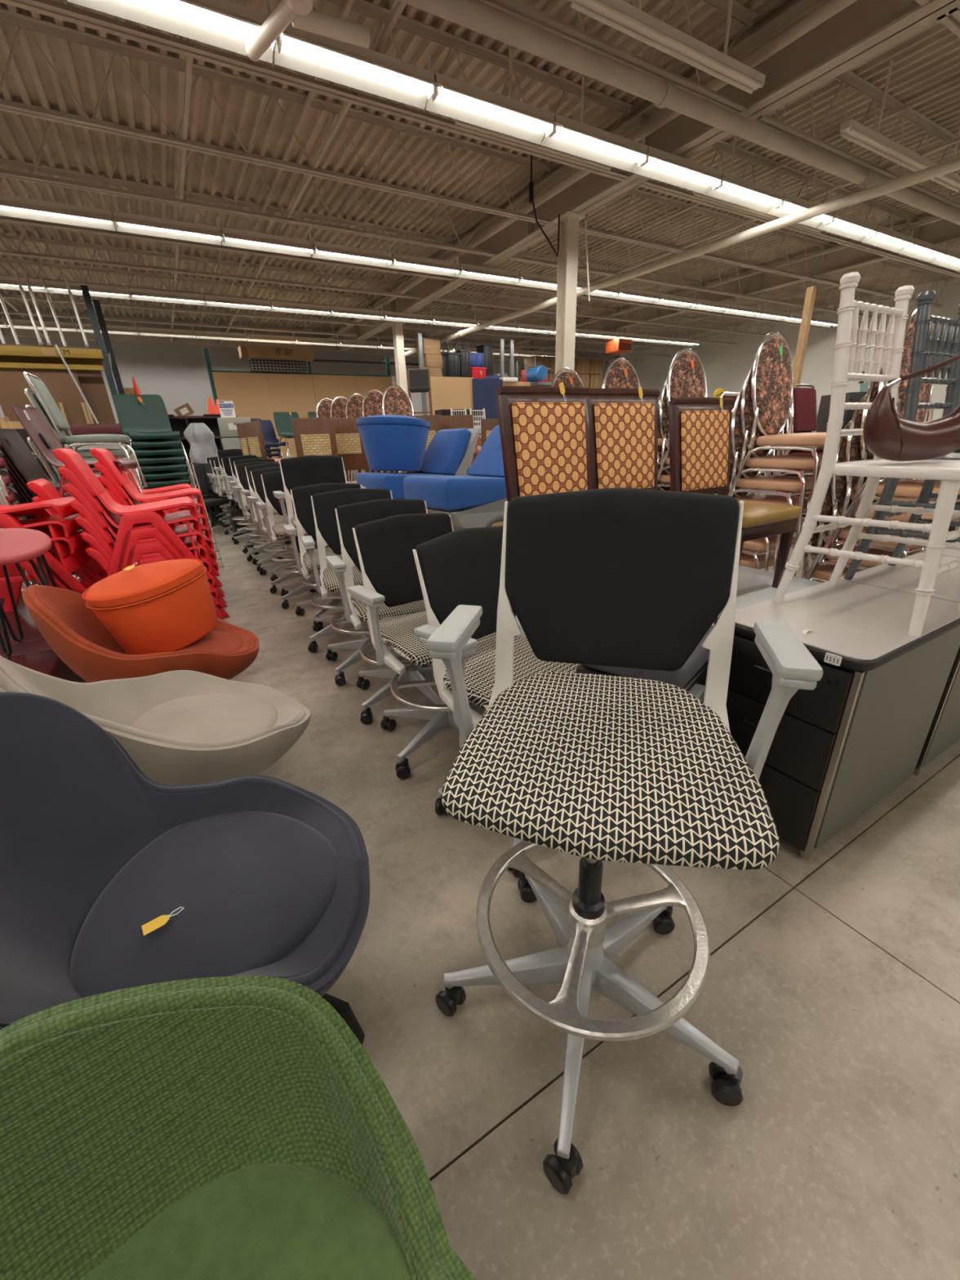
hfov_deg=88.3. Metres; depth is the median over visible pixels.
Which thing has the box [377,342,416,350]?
strip light
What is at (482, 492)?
seat cushion
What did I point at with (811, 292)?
timber post
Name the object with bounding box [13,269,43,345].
pole
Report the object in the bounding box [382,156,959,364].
pipe
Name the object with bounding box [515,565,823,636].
table
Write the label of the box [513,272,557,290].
strip light
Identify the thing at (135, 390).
cone
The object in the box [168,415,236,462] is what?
storage shelf
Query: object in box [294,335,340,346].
strip light
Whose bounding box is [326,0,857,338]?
ceiling beam
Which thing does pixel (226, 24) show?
strip light
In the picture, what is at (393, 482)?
seat cushion
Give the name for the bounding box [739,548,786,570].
banquet chair
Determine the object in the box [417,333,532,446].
rack
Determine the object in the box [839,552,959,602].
countertop
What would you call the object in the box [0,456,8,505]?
banquet chair
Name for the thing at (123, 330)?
strip light
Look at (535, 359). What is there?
rack
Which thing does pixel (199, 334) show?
strip light
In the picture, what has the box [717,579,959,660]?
countertop
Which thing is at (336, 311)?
strip light
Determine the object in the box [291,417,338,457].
chair
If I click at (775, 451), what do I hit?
banquet chair
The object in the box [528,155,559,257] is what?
cable
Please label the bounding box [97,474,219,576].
plastic chair
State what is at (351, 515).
stool
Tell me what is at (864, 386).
potted plant
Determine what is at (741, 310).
strip light
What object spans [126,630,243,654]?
seat cushion
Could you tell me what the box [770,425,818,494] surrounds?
banquet chair
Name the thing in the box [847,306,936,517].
banquet chair
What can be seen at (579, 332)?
strip light
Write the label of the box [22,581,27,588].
banquet chair
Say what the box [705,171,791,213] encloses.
strip light
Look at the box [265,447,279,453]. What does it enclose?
shell chair
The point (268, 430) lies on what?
shell chair
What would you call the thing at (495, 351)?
strip light
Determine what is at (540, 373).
barrel
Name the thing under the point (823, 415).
chair
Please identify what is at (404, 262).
strip light
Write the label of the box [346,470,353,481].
crate
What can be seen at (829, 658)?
sticker
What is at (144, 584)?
cushion
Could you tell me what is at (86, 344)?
pole
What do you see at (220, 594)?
plastic chair
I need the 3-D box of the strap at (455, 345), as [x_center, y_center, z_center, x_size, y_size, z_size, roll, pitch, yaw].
[-0.590,-7.775,13.152,0.184,0.283,0.038,-14,25,-28]
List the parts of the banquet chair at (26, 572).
frame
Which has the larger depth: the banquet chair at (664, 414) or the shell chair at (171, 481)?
the shell chair at (171, 481)
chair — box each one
[0,404,4,417]
[0,425,13,496]
[0,428,106,493]
[0,442,11,505]
[0,446,72,497]
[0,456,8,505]
[0,474,17,505]
[0,496,106,591]
[0,513,104,598]
[0,528,97,612]
[0,655,311,784]
[0,691,369,1044]
[0,975,475,1279]
[2,455,53,555]
[7,469,57,558]
[7,492,26,519]
[11,404,142,496]
[13,483,77,577]
[17,496,80,582]
[18,515,34,584]
[20,577,41,595]
[22,371,147,495]
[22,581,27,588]
[22,585,258,682]
[23,387,143,488]
[25,404,136,486]
[25,515,72,573]
[26,436,71,495]
[26,478,88,594]
[31,452,70,495]
[31,495,88,588]
[50,464,105,495]
[52,448,213,579]
[57,465,216,592]
[63,482,219,605]
[69,497,222,617]
[75,514,219,611]
[80,529,219,618]
[85,544,217,599]
[89,448,214,555]
[93,461,217,565]
[97,461,194,499]
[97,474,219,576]
[100,572,107,577]
[103,448,192,510]
[104,487,222,586]
[112,393,195,479]
[116,414,196,486]
[119,423,195,488]
[120,430,196,497]
[120,515,224,597]
[124,441,199,508]
[125,448,199,509]
[142,477,202,519]
[145,485,200,519]
[183,422,227,517]
[189,462,228,520]
[190,462,217,522]
[190,464,230,533]
[205,541,226,608]
[213,560,229,618]
[217,435,240,508]
[236,423,281,459]
[243,421,281,462]
[250,418,283,458]
[250,420,291,457]
[265,445,281,457]
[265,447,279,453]
[266,452,281,457]
[273,412,299,457]
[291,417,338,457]
[307,411,318,417]
[315,398,334,417]
[329,395,348,418]
[333,417,374,472]
[345,393,365,417]
[357,467,398,472]
[362,389,385,417]
[382,384,413,472]
[408,414,441,472]
[440,414,475,465]
[450,408,480,447]
[469,408,485,444]
[469,413,484,442]
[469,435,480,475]
[474,418,499,457]
[495,386,591,502]
[551,367,584,387]
[589,388,660,489]
[602,357,662,449]
[657,347,755,494]
[657,377,669,472]
[657,398,670,487]
[657,464,670,490]
[668,397,801,587]
[715,490,807,577]
[720,391,739,409]
[727,386,812,560]
[728,331,826,504]
[728,361,822,541]
[728,408,813,572]
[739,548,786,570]
[742,533,796,577]
[764,471,805,567]
[769,418,823,494]
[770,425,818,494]
[772,271,959,636]
[772,449,809,497]
[777,383,817,474]
[802,471,872,582]
[803,480,921,578]
[804,420,949,578]
[807,395,957,579]
[818,367,959,563]
[831,366,959,543]
[844,290,959,580]
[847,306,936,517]
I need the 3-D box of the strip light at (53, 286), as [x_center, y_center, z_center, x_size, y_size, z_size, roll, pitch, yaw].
[-6.909,-6.244,8.709,1.205,0.247,0.330,-14,25,-28]
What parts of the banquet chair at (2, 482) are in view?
frame, frame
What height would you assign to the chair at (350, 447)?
0.920 m
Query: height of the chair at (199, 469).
1.019 m
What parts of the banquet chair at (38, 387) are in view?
seat, frame, frame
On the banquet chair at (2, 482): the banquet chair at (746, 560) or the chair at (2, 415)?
the chair at (2, 415)
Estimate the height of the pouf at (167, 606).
0.396 m
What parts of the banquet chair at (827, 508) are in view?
frame, seat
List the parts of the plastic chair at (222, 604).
seat, frame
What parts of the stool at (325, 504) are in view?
armrest, frame, arm post, seat, leg, backrest, leg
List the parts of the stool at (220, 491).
frame, backrest, arm post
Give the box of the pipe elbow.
[245,0,369,62]
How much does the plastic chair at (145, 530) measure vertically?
0.784 m
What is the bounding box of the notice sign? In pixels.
[217,400,235,417]
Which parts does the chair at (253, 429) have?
panel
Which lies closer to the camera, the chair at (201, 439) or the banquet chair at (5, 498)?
the banquet chair at (5, 498)
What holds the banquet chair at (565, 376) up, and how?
on the banquet chair
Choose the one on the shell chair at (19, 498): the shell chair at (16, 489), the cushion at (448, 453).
the shell chair at (16, 489)
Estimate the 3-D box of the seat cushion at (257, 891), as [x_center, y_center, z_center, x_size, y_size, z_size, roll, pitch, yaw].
[-0.576,0.591,1.109,0.525,0.135,0.544,-9,23,-16]
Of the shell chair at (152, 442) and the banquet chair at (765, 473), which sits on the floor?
the banquet chair at (765, 473)
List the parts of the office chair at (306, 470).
armrest, frame, arm post, seat, backrest, leg, leg, frame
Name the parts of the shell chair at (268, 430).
frame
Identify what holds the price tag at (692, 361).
attached to the banquet chair at (682, 382)
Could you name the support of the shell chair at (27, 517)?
on the shell chair
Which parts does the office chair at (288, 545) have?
armrest, arm post, frame, backrest, seat, leg, leg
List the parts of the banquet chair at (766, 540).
frame, seat, frame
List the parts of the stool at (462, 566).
leg, armrest, frame, arm post, backrest, seat, leg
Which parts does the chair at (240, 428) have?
panel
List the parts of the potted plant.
pot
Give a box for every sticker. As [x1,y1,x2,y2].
[22,409,31,420]
[823,652,842,666]
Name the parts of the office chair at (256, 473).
armrest, arm post, frame, backrest, seat, leg, leg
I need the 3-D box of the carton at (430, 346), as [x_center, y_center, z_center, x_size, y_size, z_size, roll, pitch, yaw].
[-1.361,-7.688,13.004,0.500,0.345,0.403,-17,27,-33]
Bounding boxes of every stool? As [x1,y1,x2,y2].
[0,528,57,657]
[206,457,231,519]
[206,461,235,522]
[207,457,231,529]
[210,459,233,534]
[213,448,261,540]
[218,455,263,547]
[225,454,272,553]
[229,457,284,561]
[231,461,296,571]
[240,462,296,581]
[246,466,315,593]
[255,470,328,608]
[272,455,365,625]
[283,483,368,652]
[301,488,398,686]
[325,498,440,724]
[346,513,520,778]
[406,368,432,414]
[412,525,580,878]
[426,487,822,1194]
[576,625,714,702]
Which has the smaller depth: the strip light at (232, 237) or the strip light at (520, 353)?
the strip light at (232, 237)
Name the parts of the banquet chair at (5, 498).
frame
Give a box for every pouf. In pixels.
[82,558,217,654]
[356,414,431,471]
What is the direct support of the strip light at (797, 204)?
hanging from the ceiling
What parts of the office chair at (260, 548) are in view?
arm post, frame, backrest, leg, leg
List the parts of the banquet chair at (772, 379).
frame, seat, frame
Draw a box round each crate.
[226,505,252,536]
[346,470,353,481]
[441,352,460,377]
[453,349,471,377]
[470,352,484,367]
[475,343,493,376]
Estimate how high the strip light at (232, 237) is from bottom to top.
0.247 m
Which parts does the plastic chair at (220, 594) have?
seat, frame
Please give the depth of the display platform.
2.46 m
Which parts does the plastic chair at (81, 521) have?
backrest, seat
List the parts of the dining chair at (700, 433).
frame, panel, leg, leg, seat, leg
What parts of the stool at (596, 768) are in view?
armrest, arm post, frame, leg, leg, piston rod, seat, backrest, leg, frame, arm post, armrest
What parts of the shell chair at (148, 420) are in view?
frame, frame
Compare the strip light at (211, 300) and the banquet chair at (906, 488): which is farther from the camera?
the strip light at (211, 300)
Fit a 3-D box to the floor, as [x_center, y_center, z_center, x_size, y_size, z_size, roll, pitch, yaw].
[-0.160,-1.183,6.430,30.200,0.120,25.200,-14,25,-28]
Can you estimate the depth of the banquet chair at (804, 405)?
4.66 m
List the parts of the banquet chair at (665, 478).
frame, seat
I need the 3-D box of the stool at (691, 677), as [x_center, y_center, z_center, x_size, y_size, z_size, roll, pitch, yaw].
[0.579,0.286,1.690,0.365,0.670,0.410,16,28,36]
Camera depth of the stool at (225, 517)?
8.75 m
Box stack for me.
[0,416,36,519]
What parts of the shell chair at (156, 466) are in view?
frame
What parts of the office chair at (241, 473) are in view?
armrest, arm post, frame, seat, backrest, leg, leg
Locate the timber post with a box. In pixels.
[793,285,817,387]
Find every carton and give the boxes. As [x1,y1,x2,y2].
[237,344,314,361]
[415,337,440,355]
[422,354,442,368]
[423,367,441,376]
[524,355,548,372]
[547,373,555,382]
[573,357,576,372]
[576,358,590,373]
[577,373,589,387]
[588,373,602,388]
[589,359,603,374]
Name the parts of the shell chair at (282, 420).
frame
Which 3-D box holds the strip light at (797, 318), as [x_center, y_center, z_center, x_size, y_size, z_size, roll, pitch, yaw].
[8.548,-8.631,13.167,1.205,0.247,0.330,-14,25,-28]
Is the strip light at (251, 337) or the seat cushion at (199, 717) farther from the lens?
the strip light at (251, 337)
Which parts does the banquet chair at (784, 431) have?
frame, seat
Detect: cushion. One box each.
[69,811,337,998]
[82,558,204,607]
[83,1163,412,1279]
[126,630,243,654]
[131,693,277,742]
[355,472,451,498]
[356,414,430,426]
[403,475,506,511]
[413,428,471,475]
[466,425,504,477]
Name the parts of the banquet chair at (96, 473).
frame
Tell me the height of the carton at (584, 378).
0.455 m
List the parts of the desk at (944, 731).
edge trim, panel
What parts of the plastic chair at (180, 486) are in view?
backrest, seat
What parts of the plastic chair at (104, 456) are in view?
backrest, seat, frame, frame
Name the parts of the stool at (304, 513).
armrest, frame, arm post, backrest, seat, leg, leg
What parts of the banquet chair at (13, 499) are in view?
seat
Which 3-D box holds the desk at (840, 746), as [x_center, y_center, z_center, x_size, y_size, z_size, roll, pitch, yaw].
[1.211,0.239,1.749,0.781,0.710,0.445,-14,25,-28]
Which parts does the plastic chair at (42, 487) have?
backrest, frame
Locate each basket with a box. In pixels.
[248,358,308,373]
[521,364,551,382]
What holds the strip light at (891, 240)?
hanging from the ceiling
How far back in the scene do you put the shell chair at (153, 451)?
5.00 m
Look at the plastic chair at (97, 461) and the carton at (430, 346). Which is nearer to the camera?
the plastic chair at (97, 461)
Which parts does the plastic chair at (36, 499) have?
backrest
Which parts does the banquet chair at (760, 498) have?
seat, frame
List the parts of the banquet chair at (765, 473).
frame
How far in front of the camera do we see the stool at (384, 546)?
2.08 m
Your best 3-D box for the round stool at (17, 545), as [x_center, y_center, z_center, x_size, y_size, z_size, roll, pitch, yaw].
[-2.187,-0.234,2.357,0.350,0.554,0.339,-14,25,-28]
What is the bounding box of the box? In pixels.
[499,377,517,382]
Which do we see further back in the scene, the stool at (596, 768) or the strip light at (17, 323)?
the strip light at (17, 323)
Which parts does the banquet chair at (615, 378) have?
seat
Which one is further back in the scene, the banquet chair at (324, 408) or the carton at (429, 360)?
the carton at (429, 360)
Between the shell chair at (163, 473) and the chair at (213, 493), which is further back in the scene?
the chair at (213, 493)
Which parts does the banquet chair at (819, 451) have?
seat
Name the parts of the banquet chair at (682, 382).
frame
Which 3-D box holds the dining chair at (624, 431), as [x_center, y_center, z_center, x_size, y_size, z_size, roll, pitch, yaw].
[0.795,-0.638,2.293,0.474,0.988,0.517,-14,25,-28]
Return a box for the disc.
[713,387,724,397]
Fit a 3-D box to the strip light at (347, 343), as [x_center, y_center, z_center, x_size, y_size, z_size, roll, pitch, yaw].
[-3.515,-8.708,14.417,1.205,0.247,0.330,-14,25,-28]
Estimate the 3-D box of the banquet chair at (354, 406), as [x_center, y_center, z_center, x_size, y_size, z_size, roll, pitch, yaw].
[-1.697,-3.126,7.401,0.471,1.054,0.566,-14,25,-28]
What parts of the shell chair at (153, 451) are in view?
frame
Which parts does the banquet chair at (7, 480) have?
seat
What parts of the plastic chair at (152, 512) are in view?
backrest, seat, frame, frame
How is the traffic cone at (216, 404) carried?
on the storage shelf
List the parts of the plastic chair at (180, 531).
backrest, seat, frame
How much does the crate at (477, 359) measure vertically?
0.340 m
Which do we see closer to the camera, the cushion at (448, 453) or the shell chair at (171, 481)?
the cushion at (448, 453)
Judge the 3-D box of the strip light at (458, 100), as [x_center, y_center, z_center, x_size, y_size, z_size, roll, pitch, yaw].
[0.138,-4.686,4.290,1.205,0.247,0.330,-14,25,-28]
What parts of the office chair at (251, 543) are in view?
arm post, frame, backrest, leg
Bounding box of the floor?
[35,471,959,1279]
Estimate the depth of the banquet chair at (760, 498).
3.21 m
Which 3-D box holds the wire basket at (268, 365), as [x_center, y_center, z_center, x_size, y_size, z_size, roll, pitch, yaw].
[-5.532,-7.519,13.583,1.457,0.289,0.509,-14,25,-28]
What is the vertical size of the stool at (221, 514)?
1.107 m
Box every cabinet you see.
[217,417,251,504]
[434,408,477,426]
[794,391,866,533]
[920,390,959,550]
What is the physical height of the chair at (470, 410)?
0.924 m
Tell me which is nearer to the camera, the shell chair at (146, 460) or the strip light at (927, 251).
the shell chair at (146, 460)
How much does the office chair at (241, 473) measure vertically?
1.112 m
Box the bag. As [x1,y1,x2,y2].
[862,354,959,461]
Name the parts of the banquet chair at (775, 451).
seat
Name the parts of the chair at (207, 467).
backrest, seat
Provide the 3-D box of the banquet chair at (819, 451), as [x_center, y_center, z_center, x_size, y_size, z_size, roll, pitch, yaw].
[3.194,-1.790,4.671,0.471,0.939,0.577,-14,25,-28]
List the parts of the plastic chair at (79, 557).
frame, seat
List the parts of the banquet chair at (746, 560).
seat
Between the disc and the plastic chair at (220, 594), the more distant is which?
the disc
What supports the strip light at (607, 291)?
hanging from the ceiling
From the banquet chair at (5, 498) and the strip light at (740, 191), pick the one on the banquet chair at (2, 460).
the banquet chair at (5, 498)
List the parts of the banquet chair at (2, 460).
frame, seat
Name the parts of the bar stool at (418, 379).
leg, leg, rail, backrest, seat, leg, leg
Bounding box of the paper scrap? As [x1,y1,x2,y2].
[801,629,812,634]
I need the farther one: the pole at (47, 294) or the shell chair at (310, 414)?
the shell chair at (310, 414)
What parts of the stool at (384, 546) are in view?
armrest, frame, arm post, backrest, leg, leg, seat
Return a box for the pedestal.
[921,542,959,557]
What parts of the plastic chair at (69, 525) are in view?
seat, frame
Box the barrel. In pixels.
[525,365,547,382]
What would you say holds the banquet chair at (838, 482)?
on the banquet chair at (827, 508)
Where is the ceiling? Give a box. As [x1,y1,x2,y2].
[0,0,959,361]
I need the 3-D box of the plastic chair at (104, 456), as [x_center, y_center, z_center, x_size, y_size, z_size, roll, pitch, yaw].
[-2.425,-1.039,3.728,0.594,0.784,0.480,-13,25,-26]
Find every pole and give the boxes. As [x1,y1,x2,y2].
[0,292,20,344]
[0,328,6,343]
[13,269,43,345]
[22,271,51,346]
[45,293,66,346]
[62,275,89,346]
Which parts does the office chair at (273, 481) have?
armrest, frame, arm post, backrest, seat, leg, leg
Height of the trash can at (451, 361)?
0.700 m
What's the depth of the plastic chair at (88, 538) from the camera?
2.78 m
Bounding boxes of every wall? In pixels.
[0,304,620,480]
[620,277,959,432]
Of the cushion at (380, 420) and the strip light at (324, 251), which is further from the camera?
the strip light at (324, 251)
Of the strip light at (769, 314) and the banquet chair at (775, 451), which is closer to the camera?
the banquet chair at (775, 451)
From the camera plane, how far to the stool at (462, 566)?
1.63 m
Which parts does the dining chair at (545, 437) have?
panel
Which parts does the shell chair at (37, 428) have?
frame, frame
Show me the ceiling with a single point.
(96, 107)
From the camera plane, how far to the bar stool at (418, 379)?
9.67 m
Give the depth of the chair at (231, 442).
7.63 m
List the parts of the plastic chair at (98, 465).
backrest, seat, frame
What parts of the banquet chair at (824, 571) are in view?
seat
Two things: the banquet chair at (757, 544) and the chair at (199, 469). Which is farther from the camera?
the chair at (199, 469)
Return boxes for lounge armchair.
[355,427,479,498]
[403,425,506,530]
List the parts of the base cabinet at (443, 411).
door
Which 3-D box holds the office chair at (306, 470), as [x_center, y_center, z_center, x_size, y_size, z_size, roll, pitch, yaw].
[-1.162,-0.780,3.802,0.682,1.194,0.644,-10,24,-19]
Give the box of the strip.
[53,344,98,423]
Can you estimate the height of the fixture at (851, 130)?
0.664 m
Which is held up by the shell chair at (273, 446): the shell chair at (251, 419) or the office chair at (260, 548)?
the shell chair at (251, 419)
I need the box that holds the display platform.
[0,595,86,682]
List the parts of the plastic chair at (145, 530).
backrest, seat, frame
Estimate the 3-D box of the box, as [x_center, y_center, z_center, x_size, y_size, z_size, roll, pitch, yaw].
[0.757,-7.355,13.988,0.500,0.100,0.400,-14,25,-28]
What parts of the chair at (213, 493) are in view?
seat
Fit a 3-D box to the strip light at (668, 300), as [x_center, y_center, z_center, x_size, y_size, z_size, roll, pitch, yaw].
[4.359,-7.553,10.908,1.205,0.247,0.330,-14,25,-28]
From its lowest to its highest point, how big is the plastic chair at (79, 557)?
0.784 m
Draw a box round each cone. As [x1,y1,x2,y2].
[116,376,141,394]
[203,397,220,415]
[215,399,220,413]
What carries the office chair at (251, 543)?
on the floor
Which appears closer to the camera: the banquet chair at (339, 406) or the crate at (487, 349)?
the banquet chair at (339, 406)
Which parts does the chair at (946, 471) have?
post, rail, rail, post, rail, rail, seat, leg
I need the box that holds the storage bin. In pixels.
[470,366,486,378]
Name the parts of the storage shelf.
panel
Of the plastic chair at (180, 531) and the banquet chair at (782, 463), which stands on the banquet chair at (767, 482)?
the banquet chair at (782, 463)
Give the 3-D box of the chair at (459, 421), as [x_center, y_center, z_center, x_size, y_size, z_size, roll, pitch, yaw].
[-0.317,-2.626,6.903,0.480,0.920,0.504,-2,22,0]
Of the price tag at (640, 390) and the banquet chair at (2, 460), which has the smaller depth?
the price tag at (640, 390)
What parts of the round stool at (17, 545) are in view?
leg, leg, seat, leg, leg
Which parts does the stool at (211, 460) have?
frame, backrest, arm post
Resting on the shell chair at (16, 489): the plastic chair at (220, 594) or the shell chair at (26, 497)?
the shell chair at (26, 497)
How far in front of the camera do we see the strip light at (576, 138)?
4.88 m
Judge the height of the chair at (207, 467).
1.019 m
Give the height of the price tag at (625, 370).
0.089 m
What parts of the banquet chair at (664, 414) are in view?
frame, seat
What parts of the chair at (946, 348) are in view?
post, rail, rail, rail, seat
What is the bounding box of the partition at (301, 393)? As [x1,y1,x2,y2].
[203,348,392,458]
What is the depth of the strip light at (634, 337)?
14.93 m
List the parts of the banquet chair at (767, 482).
frame, seat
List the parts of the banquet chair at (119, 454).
frame, seat, frame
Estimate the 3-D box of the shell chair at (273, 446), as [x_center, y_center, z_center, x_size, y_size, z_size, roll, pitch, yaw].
[-4.111,-3.650,9.329,0.544,0.835,0.512,16,28,36]
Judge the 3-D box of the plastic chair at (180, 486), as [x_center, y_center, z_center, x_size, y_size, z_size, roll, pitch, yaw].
[-2.792,-1.232,4.230,0.594,0.784,0.480,-13,25,-26]
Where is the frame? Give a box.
[186,461,225,574]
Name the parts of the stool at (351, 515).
armrest, arm post, frame, leg, backrest, leg, seat, leg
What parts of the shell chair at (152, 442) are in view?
frame, frame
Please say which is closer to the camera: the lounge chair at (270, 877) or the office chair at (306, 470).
the lounge chair at (270, 877)
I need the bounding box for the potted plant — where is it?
[853,371,871,391]
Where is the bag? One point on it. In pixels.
(887, 435)
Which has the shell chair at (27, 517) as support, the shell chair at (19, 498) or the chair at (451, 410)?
the shell chair at (19, 498)
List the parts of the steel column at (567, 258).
cap plate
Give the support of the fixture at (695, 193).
hanging from the ceiling
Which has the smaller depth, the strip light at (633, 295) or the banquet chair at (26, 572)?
the banquet chair at (26, 572)
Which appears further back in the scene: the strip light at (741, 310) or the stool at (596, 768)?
the strip light at (741, 310)
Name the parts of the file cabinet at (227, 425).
drawer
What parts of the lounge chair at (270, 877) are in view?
leg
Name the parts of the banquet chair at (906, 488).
frame, seat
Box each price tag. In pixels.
[122,562,137,570]
[141,906,184,936]
[558,381,566,401]
[623,368,627,381]
[638,386,644,404]
[690,359,694,373]
[720,397,723,412]
[779,345,782,361]
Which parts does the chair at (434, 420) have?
panel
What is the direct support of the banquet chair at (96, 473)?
on the banquet chair at (55, 468)
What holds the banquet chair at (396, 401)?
on the banquet chair
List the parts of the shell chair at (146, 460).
frame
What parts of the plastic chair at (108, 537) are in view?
backrest, seat, frame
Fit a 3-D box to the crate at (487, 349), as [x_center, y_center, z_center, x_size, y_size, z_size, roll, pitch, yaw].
[0.144,-7.810,14.044,0.330,0.980,0.430,-14,25,-28]
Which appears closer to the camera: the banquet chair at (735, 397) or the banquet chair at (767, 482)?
the banquet chair at (767, 482)
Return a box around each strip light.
[0,194,115,231]
[0,272,47,292]
[0,313,8,328]
[4,318,76,331]
[44,280,130,299]
[66,0,276,63]
[75,322,138,335]
[112,210,223,244]
[128,287,205,305]
[137,325,195,337]
[195,328,248,341]
[204,294,272,311]
[221,227,315,257]
[246,332,296,343]
[270,300,332,315]
[274,22,441,109]
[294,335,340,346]
[311,241,395,267]
[328,306,386,319]
[337,337,381,348]
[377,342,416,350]
[382,310,435,324]
[388,253,463,276]
[426,72,561,144]
[429,315,479,327]
[440,342,454,351]
[449,346,476,352]
[455,263,523,284]
[473,318,519,331]
[493,346,517,355]
[512,322,555,333]
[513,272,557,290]
[514,348,546,356]
[541,113,655,172]
[543,351,555,356]
[549,325,590,337]
[577,280,622,297]
[582,328,621,339]
[611,287,663,303]
[614,332,649,342]
[631,146,729,194]
[642,333,676,343]
[652,293,701,308]
[669,336,702,346]
[688,298,734,312]
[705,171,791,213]
[722,304,764,316]
[753,308,793,320]
[765,192,841,228]
[781,312,817,323]
[810,315,838,327]
[817,210,884,241]
[859,225,920,253]
[897,237,952,262]
[929,248,959,271]
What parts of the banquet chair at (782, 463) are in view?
frame, seat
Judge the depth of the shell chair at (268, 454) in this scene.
9.30 m
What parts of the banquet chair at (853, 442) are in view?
frame, seat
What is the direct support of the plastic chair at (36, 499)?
on the plastic chair at (105, 575)
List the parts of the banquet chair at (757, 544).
frame, seat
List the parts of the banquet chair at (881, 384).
frame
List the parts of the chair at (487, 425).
panel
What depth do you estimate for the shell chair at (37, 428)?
3.50 m
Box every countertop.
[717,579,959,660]
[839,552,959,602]
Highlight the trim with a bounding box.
[0,326,621,365]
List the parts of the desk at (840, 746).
handle, handle, drawer, drawer, drawer, edge trim, panel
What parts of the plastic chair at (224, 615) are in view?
seat, frame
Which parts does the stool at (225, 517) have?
arm post, leg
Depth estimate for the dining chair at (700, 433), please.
2.56 m
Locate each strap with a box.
[442,341,448,353]
[454,342,460,352]
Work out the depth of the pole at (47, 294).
7.97 m
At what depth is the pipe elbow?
3.21 m
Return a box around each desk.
[713,579,959,860]
[839,552,959,775]
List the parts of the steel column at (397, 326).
cap plate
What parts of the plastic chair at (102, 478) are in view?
backrest, seat, frame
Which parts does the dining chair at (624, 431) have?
panel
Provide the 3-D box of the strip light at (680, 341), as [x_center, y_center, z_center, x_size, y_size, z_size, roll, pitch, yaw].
[6.706,-9.748,16.051,1.205,0.247,0.330,-14,25,-28]
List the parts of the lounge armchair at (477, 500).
rail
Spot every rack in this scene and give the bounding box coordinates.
[0,284,124,435]
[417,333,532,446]
[516,356,609,381]
[530,381,555,386]
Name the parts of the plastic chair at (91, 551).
backrest, seat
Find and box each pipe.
[237,351,419,365]
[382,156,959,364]
[398,0,959,225]
[584,219,590,301]
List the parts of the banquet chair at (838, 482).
frame, seat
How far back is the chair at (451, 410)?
9.03 m
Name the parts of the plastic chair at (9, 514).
seat, frame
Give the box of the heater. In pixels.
[605,311,631,354]
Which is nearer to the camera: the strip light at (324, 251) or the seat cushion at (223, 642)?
the seat cushion at (223, 642)
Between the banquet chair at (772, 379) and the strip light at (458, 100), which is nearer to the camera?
the banquet chair at (772, 379)
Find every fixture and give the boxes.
[452,44,613,169]
[568,0,765,93]
[693,135,821,232]
[839,59,959,192]
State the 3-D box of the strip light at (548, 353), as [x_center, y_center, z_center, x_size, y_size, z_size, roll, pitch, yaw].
[2.768,-10.325,17.805,1.205,0.247,0.330,-14,25,-28]
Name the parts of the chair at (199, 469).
backrest, seat, leg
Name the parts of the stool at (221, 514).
backrest, leg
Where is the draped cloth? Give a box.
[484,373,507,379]
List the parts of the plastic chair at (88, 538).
backrest, seat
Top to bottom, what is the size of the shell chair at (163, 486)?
0.835 m
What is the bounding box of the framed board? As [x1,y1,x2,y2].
[173,402,194,419]
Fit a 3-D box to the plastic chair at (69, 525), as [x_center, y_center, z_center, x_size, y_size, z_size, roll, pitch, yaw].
[-2.553,-0.585,2.712,0.594,0.784,0.480,-11,24,-20]
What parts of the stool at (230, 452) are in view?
frame, arm post, backrest, leg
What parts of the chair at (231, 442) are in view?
backrest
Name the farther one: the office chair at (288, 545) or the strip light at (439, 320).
the strip light at (439, 320)
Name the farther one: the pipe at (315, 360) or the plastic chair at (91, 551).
the pipe at (315, 360)
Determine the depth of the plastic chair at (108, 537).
2.83 m
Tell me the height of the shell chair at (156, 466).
0.835 m
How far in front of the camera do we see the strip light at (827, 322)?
13.76 m
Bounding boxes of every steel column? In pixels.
[388,320,408,398]
[551,211,586,379]
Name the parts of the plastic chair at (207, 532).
backrest, seat, frame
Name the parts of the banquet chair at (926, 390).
frame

